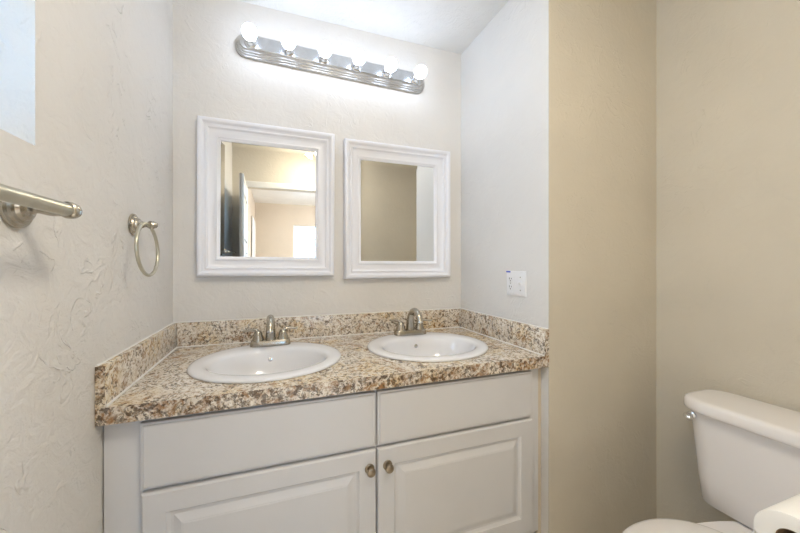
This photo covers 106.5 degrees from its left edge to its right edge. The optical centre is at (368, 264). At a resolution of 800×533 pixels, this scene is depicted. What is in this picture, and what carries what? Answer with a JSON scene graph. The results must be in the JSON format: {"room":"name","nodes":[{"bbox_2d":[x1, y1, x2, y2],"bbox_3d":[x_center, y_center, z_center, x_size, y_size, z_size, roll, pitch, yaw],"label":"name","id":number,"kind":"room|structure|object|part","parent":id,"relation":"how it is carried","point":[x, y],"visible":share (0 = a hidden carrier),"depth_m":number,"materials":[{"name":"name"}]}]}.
{"room":"bathroom","nodes":[
{"label":"bathroom","id":0,"kind":"room"},
{"bbox_2d":[0,0,172,532],"bbox_3d":[-0.703,-0.001,0.408,0.200,2.554,2.170,0,0,-17],"label":"wall","id":1,"kind":"structure","parent":0,"point":[86,86],"depth_m":0.70,"materials":[{"name":"paint"}]},
{"bbox_2d":[0,184,82,227],"bbox_3d":[-0.502,-0.102,0.261,0.096,0.072,0.680,0,0,-17],"label":"towel bar","id":2,"kind":"object","parent":1,"relation":"attached to","point":[18,207],"visible":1,"depth_m":0.51,"materials":[{"name":"silver metal"}]},
{"bbox_3d":[-0.593,-0.102,0.551,0.049,0.024,0.024,0,0,-17],"label":"post","id":3,"kind":"part","parent":2,"relation":"part of","materials":[{"name":"silver metal"}]},
{"bbox_2d":[128,213,159,276],"bbox_3d":[-0.731,-0.064,0.957,0.072,0.207,0.177,0,0,-17],"label":"towel ring","id":4,"kind":"object","parent":1,"relation":"attached to","point":[135,225],"visible":1,"depth_m":0.96,"materials":[{"name":"silver metal"}]},
{"bbox_3d":[-0.728,-0.132,0.992,0.046,0.028,0.028,0,0,-17],"label":"post","id":5,"kind":"part","parent":4,"relation":"part of","materials":[{"name":"silver metal"}]},
{"bbox_2d":[173,0,460,321],"bbox_3d":[-0.184,-0.001,1.643,1.524,2.554,0.120,0,0,-17],"label":"wall","id":6,"kind":"structure","parent":0,"point":[211,78],"depth_m":1.52,"materials":[{"name":"paint"}]},
{"bbox_2d":[196,115,334,276],"bbox_3d":[-0.484,-0.311,1.462,0.636,0.737,0.044,0,0,-17],"label":"framed mirror","id":7,"kind":"object","parent":6,"relation":"attached to","point":[265,193],"visible":1,"depth_m":1.46,"materials":[{"name":"paint"}]},
{"bbox_2d":[220,141,315,256],"bbox_3d":[-0.490,-0.311,1.480,0.449,0.550,0.005,0,0,-17],"label":"mirror glass","id":8,"kind":"object","parent":7,"relation":"attached to","point":[268,189],"depth_m":1.47,"materials":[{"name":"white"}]},
{"bbox_2d":[177,309,459,346],"bbox_3d":[-0.163,0.321,1.574,1.478,0.109,0.021,0,0,-17],"label":"backsplash","id":9,"kind":"structure","parent":6,"relation":"attached to","point":[224,331],"depth_m":1.52,"materials":[{"name":"stone"}]},
{"bbox_2d":[235,23,426,93],"bbox_3d":[-0.140,-1.052,1.516,1.010,0.115,0.146,1,0,-17],"label":"vanity light","id":10,"kind":"object","parent":6,"relation":"attached to","point":[285,52],"visible":1,"depth_m":1.51,"materials":[{"name":"silver metal"}]},
{"bbox_2d":[241,23,256,48],"bbox_3d":[-0.545,-1.054,1.366,0.067,0.067,0.100,0,0,-17],"label":"bulb","id":11,"kind":"object","parent":10,"relation":"attached to","point":[249,32],"depth_m":1.35,"materials":[{"name":"white glass"}]},
{"bbox_2d":[281,32,295,56],"bbox_3d":[-0.381,-1.050,1.417,0.067,0.067,0.100,0,0,-17],"label":"bulb","id":12,"kind":"object","parent":10,"relation":"attached to","point":[288,41],"depth_m":1.40,"materials":[{"name":"white glass"}]},
{"bbox_2d":[318,41,331,63],"bbox_3d":[-0.217,-1.047,1.468,0.067,0.067,0.100,0,0,-17],"label":"bulb","id":13,"kind":"object","parent":10,"relation":"attached to","point":[324,49],"depth_m":1.44,"materials":[{"name":"white glass"}]},
{"bbox_3d":[-0.148,-1.052,1.544,0.894,0.063,0.006,1,0,-17],"label":"plate","id":14,"kind":"part","parent":10,"relation":"part of","materials":[{"name":"silver metal"}]},
{"bbox_2d":[351,50,365,71],"bbox_3d":[-0.053,-1.044,1.519,0.067,0.067,0.100,0,0,-17],"label":"bulb","id":15,"kind":"object","parent":10,"relation":"attached to","point":[358,60],"depth_m":1.50,"materials":[{"name":"white glass"}]},
{"bbox_2d":[382,57,396,77],"bbox_3d":[0.112,-1.041,1.570,0.067,0.067,0.100,0,0,-17],"label":"bulb","id":16,"kind":"object","parent":10,"relation":"attached to","point":[388,71],"depth_m":1.55,"materials":[{"name":"white glass"}]},
{"bbox_2d":[411,65,426,83],"bbox_3d":[0.276,-1.037,1.621,0.067,0.067,0.100,0,0,-17],"label":"bulb","id":17,"kind":"object","parent":10,"relation":"attached to","point":[420,72],"depth_m":1.60,"materials":[{"name":"white glass"}]},
{"bbox_2d":[343,138,450,278],"bbox_3d":[0.174,-0.294,1.667,0.635,0.739,0.044,0,0,-17],"label":"framed mirror","id":18,"kind":"object","parent":6,"relation":"attached to","point":[396,198],"visible":1,"depth_m":1.67,"materials":[{"name":"paint"}]},
{"bbox_2d":[361,160,433,260],"bbox_3d":[0.169,-0.294,1.684,0.448,0.552,0.005,0,0,-17],"label":"mirror glass","id":19,"kind":"object","parent":18,"relation":"attached to","point":[397,196],"depth_m":1.68,"materials":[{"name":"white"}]},
{"bbox_2d":[238,0,507,53],"bbox_3d":[1.507,-1.327,-0.555,3.950,0.100,5.320,0,0,-17],"label":"ceiling","id":20,"kind":"structure","parent":0,"point":[446,25],"depth_m":1.53,"materials":[{"name":"paint"}]},
{"bbox_2d":[461,0,547,532],"bbox_3d":[0.661,-0.001,1.523,0.020,2.554,0.610,0,0,-17],"label":"wall","id":21,"kind":"structure","parent":0,"point":[504,69],"depth_m":1.45,"materials":[{"name":"paint"}]},
{"bbox_2d":[506,271,526,296],"bbox_3d":[0.682,0.088,1.388,0.019,0.116,0.116,0,0,-17],"label":"outlet plate","id":22,"kind":"object","parent":21,"relation":"attached to","point":[516,280],"visible":1,"depth_m":1.38,"materials":[{"name":"white plastic"}]},
{"bbox_2d":[508,276,513,290],"bbox_3d":[0.676,0.088,1.417,0.003,0.068,0.034,0,0,-17],"label":"receptacle","id":23,"kind":"object","parent":22,"relation":"attached to","point":[510,278],"depth_m":1.41,"materials":[{"name":"grey plastic"}]},
{"bbox_2d":[548,0,655,532],"bbox_3d":[0.951,-0.001,1.674,0.662,2.554,0.733,0,0,-17],"label":"wall partition","id":24,"kind":"structure","parent":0,"point":[602,53],"depth_m":1.31,"materials":[{"name":"beige paint"}]},
{"bbox_2d":[656,0,799,522],"bbox_3d":[1.522,-0.001,1.152,0.120,2.554,2.070,0,0,-17],"label":"wall","id":25,"kind":"structure","parent":0,"point":[728,71],"depth_m":1.22,"materials":[{"name":"beige paint"}]},
{"bbox_3d":[1.507,1.327,-0.555,3.950,0.100,5.320,0,0,-17],"label":"floor","id":26,"kind":"structure","parent":0,"visible":0},
{"bbox_2d":[104,368,540,532],"bbox_3d":[-0.071,0.850,1.284,1.520,0.854,0.624,0,0,-17],"label":"vanity cabinet","id":27,"kind":"object","parent":26,"relation":"on","point":[463,455],"visible":0.88,"depth_m":0.98,"materials":[{"name":"paint"}]},
{"bbox_3d":[-0.304,0.530,0.924,0.682,0.185,0.019,0,0,-17],"label":"drawer","id":28,"kind":"part","parent":27,"relation":"part of","materials":[{"name":"paint"}]},
{"bbox_3d":[-0.302,0.860,0.924,0.682,0.454,0.020,0,0,-17],"label":"door","id":29,"kind":"part","parent":27,"relation":"part of","materials":[{"name":"paint"}]},
{"bbox_2d":[95,308,548,426],"bbox_3d":[-0.075,0.342,1.292,1.524,0.159,0.614,0,0,-17],"label":"countertop","id":30,"kind":"structure","parent":27,"relation":"on","point":[149,379],"depth_m":1.11,"materials":[{"name":"stone"}]},
{"bbox_2d":[187,342,340,383],"bbox_3d":[-0.388,0.439,1.170,0.563,0.153,0.462,0,0,-17],"label":"sink","id":31,"kind":"object","parent":30,"relation":"in","point":[243,364],"visible":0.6,"depth_m":1.23,"materials":[{"name":"white ceramic"}]},
{"bbox_2d":[242,315,297,346],"bbox_3d":[-0.449,0.290,1.342,0.185,0.144,0.186,0,0,24],"label":"faucet","id":32,"kind":"object","parent":31,"relation":"on","point":[258,340],"visible":1,"depth_m":1.32,"materials":[{"name":"silver metal"}]},
{"bbox_3d":[-0.521,0.299,1.324,0.075,0.027,0.019,0,0,-12],"label":"lever","id":33,"kind":"part","parent":32,"relation":"part of","materials":[{"name":"silver metal"}]},
{"bbox_3d":[-0.493,0.316,1.330,0.051,0.044,0.051,0,0,-17],"label":"handle","id":34,"kind":"part","parent":32,"relation":"part of","materials":[{"name":"silver metal"}]},
{"bbox_3d":[-0.428,0.280,1.298,0.047,0.125,0.150,0,0,-17],"label":"spout","id":35,"kind":"part","parent":32,"relation":"part of","materials":[{"name":"silver metal"}]},
{"bbox_3d":[-0.443,0.349,1.345,0.174,0.026,0.059,0,0,-17],"label":"plate","id":36,"kind":"part","parent":32,"relation":"part of","materials":[{"name":"silver metal"}]},
{"bbox_3d":[-0.392,0.316,1.361,0.051,0.044,0.051,0,0,-17],"label":"handle","id":37,"kind":"part","parent":32,"relation":"part of","materials":[{"name":"silver metal"}]},
{"bbox_3d":[-0.366,0.299,1.372,0.075,0.027,0.019,0,0,-23],"label":"lever","id":38,"kind":"part","parent":32,"relation":"part of","materials":[{"name":"silver metal"}]},
{"bbox_2d":[367,332,487,361],"bbox_3d":[0.271,0.439,1.375,0.563,0.153,0.462,0,0,-17],"label":"sink","id":39,"kind":"object","parent":30,"relation":"in","point":[430,346],"visible":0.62,"depth_m":1.45,"materials":[{"name":"white ceramic"}]},
{"bbox_2d":[389,308,431,335],"bbox_3d":[0.210,0.290,1.545,0.199,0.144,0.168,0,0,29],"label":"faucet","id":40,"kind":"object","parent":39,"relation":"on","point":[400,330],"visible":1,"depth_m":1.52,"materials":[{"name":"silver metal"}]},
{"bbox_3d":[0.142,0.299,1.551,0.075,0.027,0.019,0,0,34],"label":"lever","id":41,"kind":"part","parent":40,"relation":"part of","materials":[{"name":"silver metal"}]},
{"bbox_3d":[0.166,0.316,1.534,0.051,0.044,0.051,0,0,-17],"label":"handle","id":42,"kind":"part","parent":40,"relation":"part of","materials":[{"name":"silver metal"}]},
{"bbox_3d":[0.216,0.349,1.550,0.174,0.026,0.059,0,0,-17],"label":"plate","id":43,"kind":"part","parent":40,"relation":"part of","materials":[{"name":"silver metal"}]},
{"bbox_3d":[0.231,0.280,1.503,0.047,0.125,0.150,0,0,-17],"label":"spout","id":44,"kind":"part","parent":40,"relation":"part of","materials":[{"name":"silver metal"}]},
{"bbox_3d":[0.267,0.316,1.566,0.051,0.044,0.051,0,0,-17],"label":"handle","id":45,"kind":"part","parent":40,"relation":"part of","materials":[{"name":"silver metal"}]},
{"bbox_3d":[0.007,0.693,0.996,0.034,0.034,0.028,0,0,-17],"label":"knob","id":46,"kind":"part","parent":27,"relation":"part of","materials":[{"name":"grey metal"}]},
{"bbox_3d":[0.069,0.693,1.015,0.034,0.034,0.028,0,0,-17],"label":"knob","id":47,"kind":"part","parent":27,"relation":"part of","materials":[{"name":"grey metal"}]},
{"bbox_3d":[0.349,0.530,1.127,0.670,0.185,0.019,0,0,-17],"label":"drawer","id":48,"kind":"part","parent":27,"relation":"part of","materials":[{"name":"paint"}]},
{"bbox_3d":[0.350,0.860,1.127,0.672,0.454,0.020,0,0,-17],"label":"door","id":49,"kind":"part","parent":27,"relation":"part of","materials":[{"name":"paint"}]},
{"bbox_2d":[622,389,799,532],"bbox_3d":[1.102,0.889,0.861,0.827,0.774,0.524,0,0,-17],"label":"toilet","id":50,"kind":"object","parent":26,"relation":"on","point":[748,449],"visible":1,"depth_m":1.01,"materials":[{"name":"white ceramic"}]},
{"bbox_3d":[0.925,0.846,0.806,0.450,0.032,0.344,0,0,-17],"label":"seat lid","id":51,"kind":"part","parent":50,"relation":"part of","materials":[{"name":"white plastic"}]},
{"bbox_3d":[1.212,0.572,1.126,0.040,0.026,0.030,0,0,-17],"label":"flush lever","id":52,"kind":"part","parent":50,"relation":"part of","materials":[{"name":"silver metal"}]},
{"bbox_3d":[1.069,1.085,0.851,0.752,0.382,0.344,0,0,-17],"label":"bowl","id":53,"kind":"part","parent":50,"relation":"part of","materials":[{"name":"white ceramic"}]},
{"bbox_3d":[1.381,0.525,0.948,0.244,0.045,0.524,0,0,-17],"label":"tank lid","id":54,"kind":"part","parent":50,"relation":"part of","materials":[{"name":"white ceramic"}]},
{"bbox_3d":[1.389,0.724,0.950,0.208,0.350,0.490,0,0,-17],"label":"tank","id":55,"kind":"part","parent":50,"relation":"part of","materials":[{"name":"white ceramic"}]},
{"bbox_3d":[0.826,0.850,0.524,0.230,0.852,0.160,0,0,-17],"label":"toilet paper stand","id":56,"kind":"object","parent":26,"relation":"on","visible":0},
{"bbox_2d":[754,494,799,532],"bbox_3d":[0.751,0.477,0.501,0.125,0.135,0.090,0,0,-17],"label":"toilet paper roll","id":57,"kind":"object","parent":56,"relation":"on","point":[784,516],"visible":1,"depth_m":0.51,"materials":[{"name":"white paper"}]}
]}

